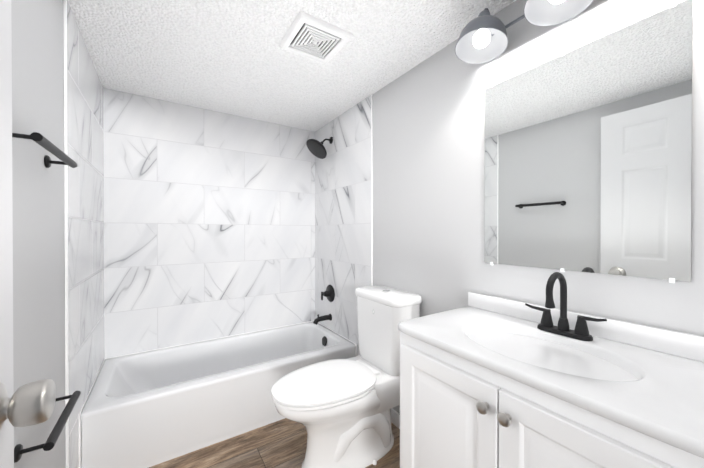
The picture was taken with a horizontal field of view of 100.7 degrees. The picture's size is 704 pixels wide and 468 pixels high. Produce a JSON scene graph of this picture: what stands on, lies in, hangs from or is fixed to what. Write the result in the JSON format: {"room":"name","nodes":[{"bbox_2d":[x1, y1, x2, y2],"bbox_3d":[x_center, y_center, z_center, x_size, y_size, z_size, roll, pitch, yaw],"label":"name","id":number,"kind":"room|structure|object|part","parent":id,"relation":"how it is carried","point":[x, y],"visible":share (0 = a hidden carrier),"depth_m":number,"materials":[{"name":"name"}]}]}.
{"room":"bathroom","nodes":[
{"label":"bathroom","id":0,"kind":"room"},
{"bbox_2d":[11,0,102,467],"bbox_3d":[-0.884,0.119,0.647,0.115,2.150,3.205,0,0,-33],"label":"wall","id":1,"kind":"structure","parent":0,"point":[38,206],"depth_m":0.93,"materials":[{"name":"grey paint"}]},
{"bbox_2d":[0,0,13,467],"bbox_3d":[-0.430,0.176,0.207,0.035,2.015,0.760,0,0,-33],"label":"door","id":2,"kind":"structure","parent":1,"relation":"in","point":[6,333],"depth_m":0.51,"materials":[{"name":"white paint"}]},
{"bbox_2d":[0,379,55,429],"bbox_3d":[-0.594,0.281,0.476,0.161,0.091,0.148,0,0,-33],"label":"door knob","id":3,"kind":"object","parent":2,"relation":"attached to","point":[29,404],"depth_m":0.47,"materials":[{"name":"grey metal"}]},
{"bbox_2d":[12,132,76,167],"bbox_3d":[-0.915,-0.245,0.870,0.077,0.042,0.377,0,0,-33],"label":"towel rail","id":4,"kind":"object","parent":1,"relation":"attached to","point":[44,142],"visible":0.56,"depth_m":0.83,"materials":[{"name":"black metal"}]},
{"bbox_2d":[14,391,80,462],"bbox_3d":[-0.946,0.587,0.922,0.077,0.042,0.332,0,0,-33],"label":"towel rail","id":5,"kind":"object","parent":1,"relation":"attached to","point":[48,444],"visible":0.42,"depth_m":0.85,"materials":[{"name":"black metal"}]},
{"bbox_2d":[63,0,68,467],"bbox_3d":[-1.154,0.117,1.177,0.010,2.150,0.010,0,0,-33],"label":"trim","id":6,"kind":"structure","parent":1,"relation":"attached to","point":[66,231],"depth_m":1.17,"materials":[{"name":"white paint"}]},
{"bbox_2d":[67,0,104,467],"bbox_3d":[-1.400,0.115,1.554,0.008,2.150,0.890,0,0,-33],"label":"wall tile","id":7,"kind":"structure","parent":1,"relation":"attached to","point":[85,133],"depth_m":1.43,"materials":[{"name":"stone"}]},
{"bbox_2d":[103,321,312,363],"bbox_3d":[-1.028,0.110,2.396,1.550,2.150,0.115,0,0,-33],"label":"wall","id":8,"kind":"structure","parent":0,"point":[191,343],"depth_m":2.21,"materials":[{"name":"white tile"}]},
{"bbox_2d":[103,88,314,357],"bbox_3d":[-0.994,-0.070,2.343,1.534,1.788,0.008,0,0,-33],"label":"wall tile","id":9,"kind":"structure","parent":8,"relation":"attached to","point":[209,224],"depth_m":2.23,"materials":[{"name":"stone"}]},
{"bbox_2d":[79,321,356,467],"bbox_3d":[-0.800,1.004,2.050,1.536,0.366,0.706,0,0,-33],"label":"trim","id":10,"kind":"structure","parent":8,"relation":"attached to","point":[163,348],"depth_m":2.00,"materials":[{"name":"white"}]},
{"bbox_2d":[149,418,399,467],"bbox_3d":[-0.186,1.242,1.106,1.780,0.100,3.205,0,0,-33],"label":"floor","id":11,"kind":"structure","parent":0,"point":[282,443],"depth_m":1.59,"materials":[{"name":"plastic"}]},
{"bbox_2d":[81,321,355,467],"bbox_3d":[-0.800,1.007,2.051,1.531,0.360,0.700,0,0,-33],"label":"bathtub","id":12,"kind":"object","parent":11,"relation":"on","point":[148,409],"visible":0.92,"depth_m":1.71,"materials":[{"name":"white ceramic"}]},
{"bbox_2d":[271,285,421,467],"bbox_3d":[-0.036,0.761,1.568,0.786,0.857,0.412,0,0,-33],"label":"toilet","id":13,"kind":"object","parent":11,"relation":"on","point":[339,410],"visible":0.94,"depth_m":1.50,"materials":[{"name":"white ceramic"}]},
{"bbox_3d":[-0.132,0.761,1.505,0.558,0.042,0.389,0,0,-33],"label":"seat","id":14,"kind":"part","parent":13,"relation":"part of","materials":[{"name":"white plastic"}]},
{"bbox_3d":[0.203,0.548,1.722,0.215,0.419,0.412,0,0,-33],"label":"tank","id":15,"kind":"part","parent":13,"relation":"part of","materials":[{"name":"white ceramic"}]},
{"bbox_2d":[398,272,703,467],"bbox_3d":[0.571,0.659,0.894,0.505,1.067,0.821,0,0,-33],"label":"bathroom vanity","id":16,"kind":"object","parent":11,"relation":"on","point":[487,381],"visible":1,"depth_m":0.80,"materials":[{"name":"white paint"}]},
{"bbox_2d":[525,272,606,340],"bbox_3d":[0.679,0.231,0.962,0.141,0.212,0.236,0,0,-33],"label":"faucet","id":17,"kind":"object","parent":16,"relation":"on","point":[562,332],"depth_m":0.97,"materials":[{"name":"black metal"}]},
{"bbox_2d":[68,0,515,131],"bbox_3d":[-0.186,-1.008,1.095,1.780,0.100,3.205,0,0,-33],"label":"ceiling","id":18,"kind":"structure","parent":0,"point":[232,57],"depth_m":1.52,"materials":[{"name":"white paint"}]},
{"bbox_2d":[279,11,352,63],"bbox_3d":[-0.182,-0.949,1.438,0.272,0.020,0.272,0,0,-33],"label":"ceiling vent","id":19,"kind":"object","parent":18,"relation":"in","point":[312,37],"visible":1,"depth_m":1.41,"materials":[{"name":"white plastic"}]},
{"bbox_2d":[320,0,703,413],"bbox_3d":[0.512,0.115,1.554,0.115,2.150,3.205,0,0,-33],"label":"wall","id":20,"kind":"structure","parent":0,"point":[429,180],"depth_m":1.39,"materials":[{"name":"grey paint"}]},
{"bbox_2d":[315,95,370,355],"bbox_3d":[-0.108,0.111,2.394,0.008,2.150,0.890,0,0,-33],"label":"wall tile","id":21,"kind":"structure","parent":20,"relation":"attached to","point":[343,218],"depth_m":2.31,"materials":[{"name":"stone"}]},
{"bbox_2d":[306,137,332,158],"bbox_3d":[-0.269,-0.732,2.429,0.219,0.196,0.200,0,0,-33],"label":"shower head","id":22,"kind":"object","parent":21,"relation":"attached to","point":[316,148],"visible":1,"depth_m":2.40},
{"bbox_2d":[313,314,331,324],"bbox_3d":[-0.254,0.717,2.464,0.164,0.082,0.058,0,0,-33],"label":"tub spout","id":23,"kind":"object","parent":21,"relation":"attached to","point":[322,318],"visible":1,"depth_m":2.45,"materials":[{"name":"black metal"}]},
{"bbox_2d":[321,285,334,301],"bbox_3d":[-0.212,0.510,2.490,0.065,0.148,0.148,0,0,-33],"label":"tub valve","id":24,"kind":"object","parent":21,"relation":"attached to","point":[329,293],"visible":1,"depth_m":2.48,"materials":[{"name":"black metal"}]},
{"bbox_2d":[371,94,372,285],"bbox_3d":[0.137,0.113,2.016,0.010,2.150,0.010,0,0,-33],"label":"trim","id":25,"kind":"structure","parent":20,"relation":"attached to","point":[371,190],"depth_m":2.01,"materials":[{"name":"white paint"}]},
{"bbox_2d":[391,408,399,428],"bbox_3d":[0.346,1.146,1.697,0.012,0.085,0.759,0,0,-33],"label":"baseboard","id":26,"kind":"structure","parent":20,"relation":"attached to","point":[395,418],"depth_m":1.80,"materials":[{"name":"white paint"}]},
{"bbox_2d":[455,0,593,63],"bbox_3d":[0.690,-0.842,0.964,0.222,0.194,0.762,0,0,-33],"label":"sconce","id":27,"kind":"object","parent":20,"relation":"attached to","point":[482,38],"visible":1,"depth_m":1.13,"materials":[{"name":"grey glass"}]},
{"bbox_2d":[484,0,692,282],"bbox_3d":[0.762,-0.258,1.052,0.008,0.792,0.610,0,0,-33],"label":"mirror","id":28,"kind":"object","parent":20,"relation":"attached to","point":[588,157],"visible":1,"depth_m":0.96,"materials":[{"name":"clear glass"}]}
]}

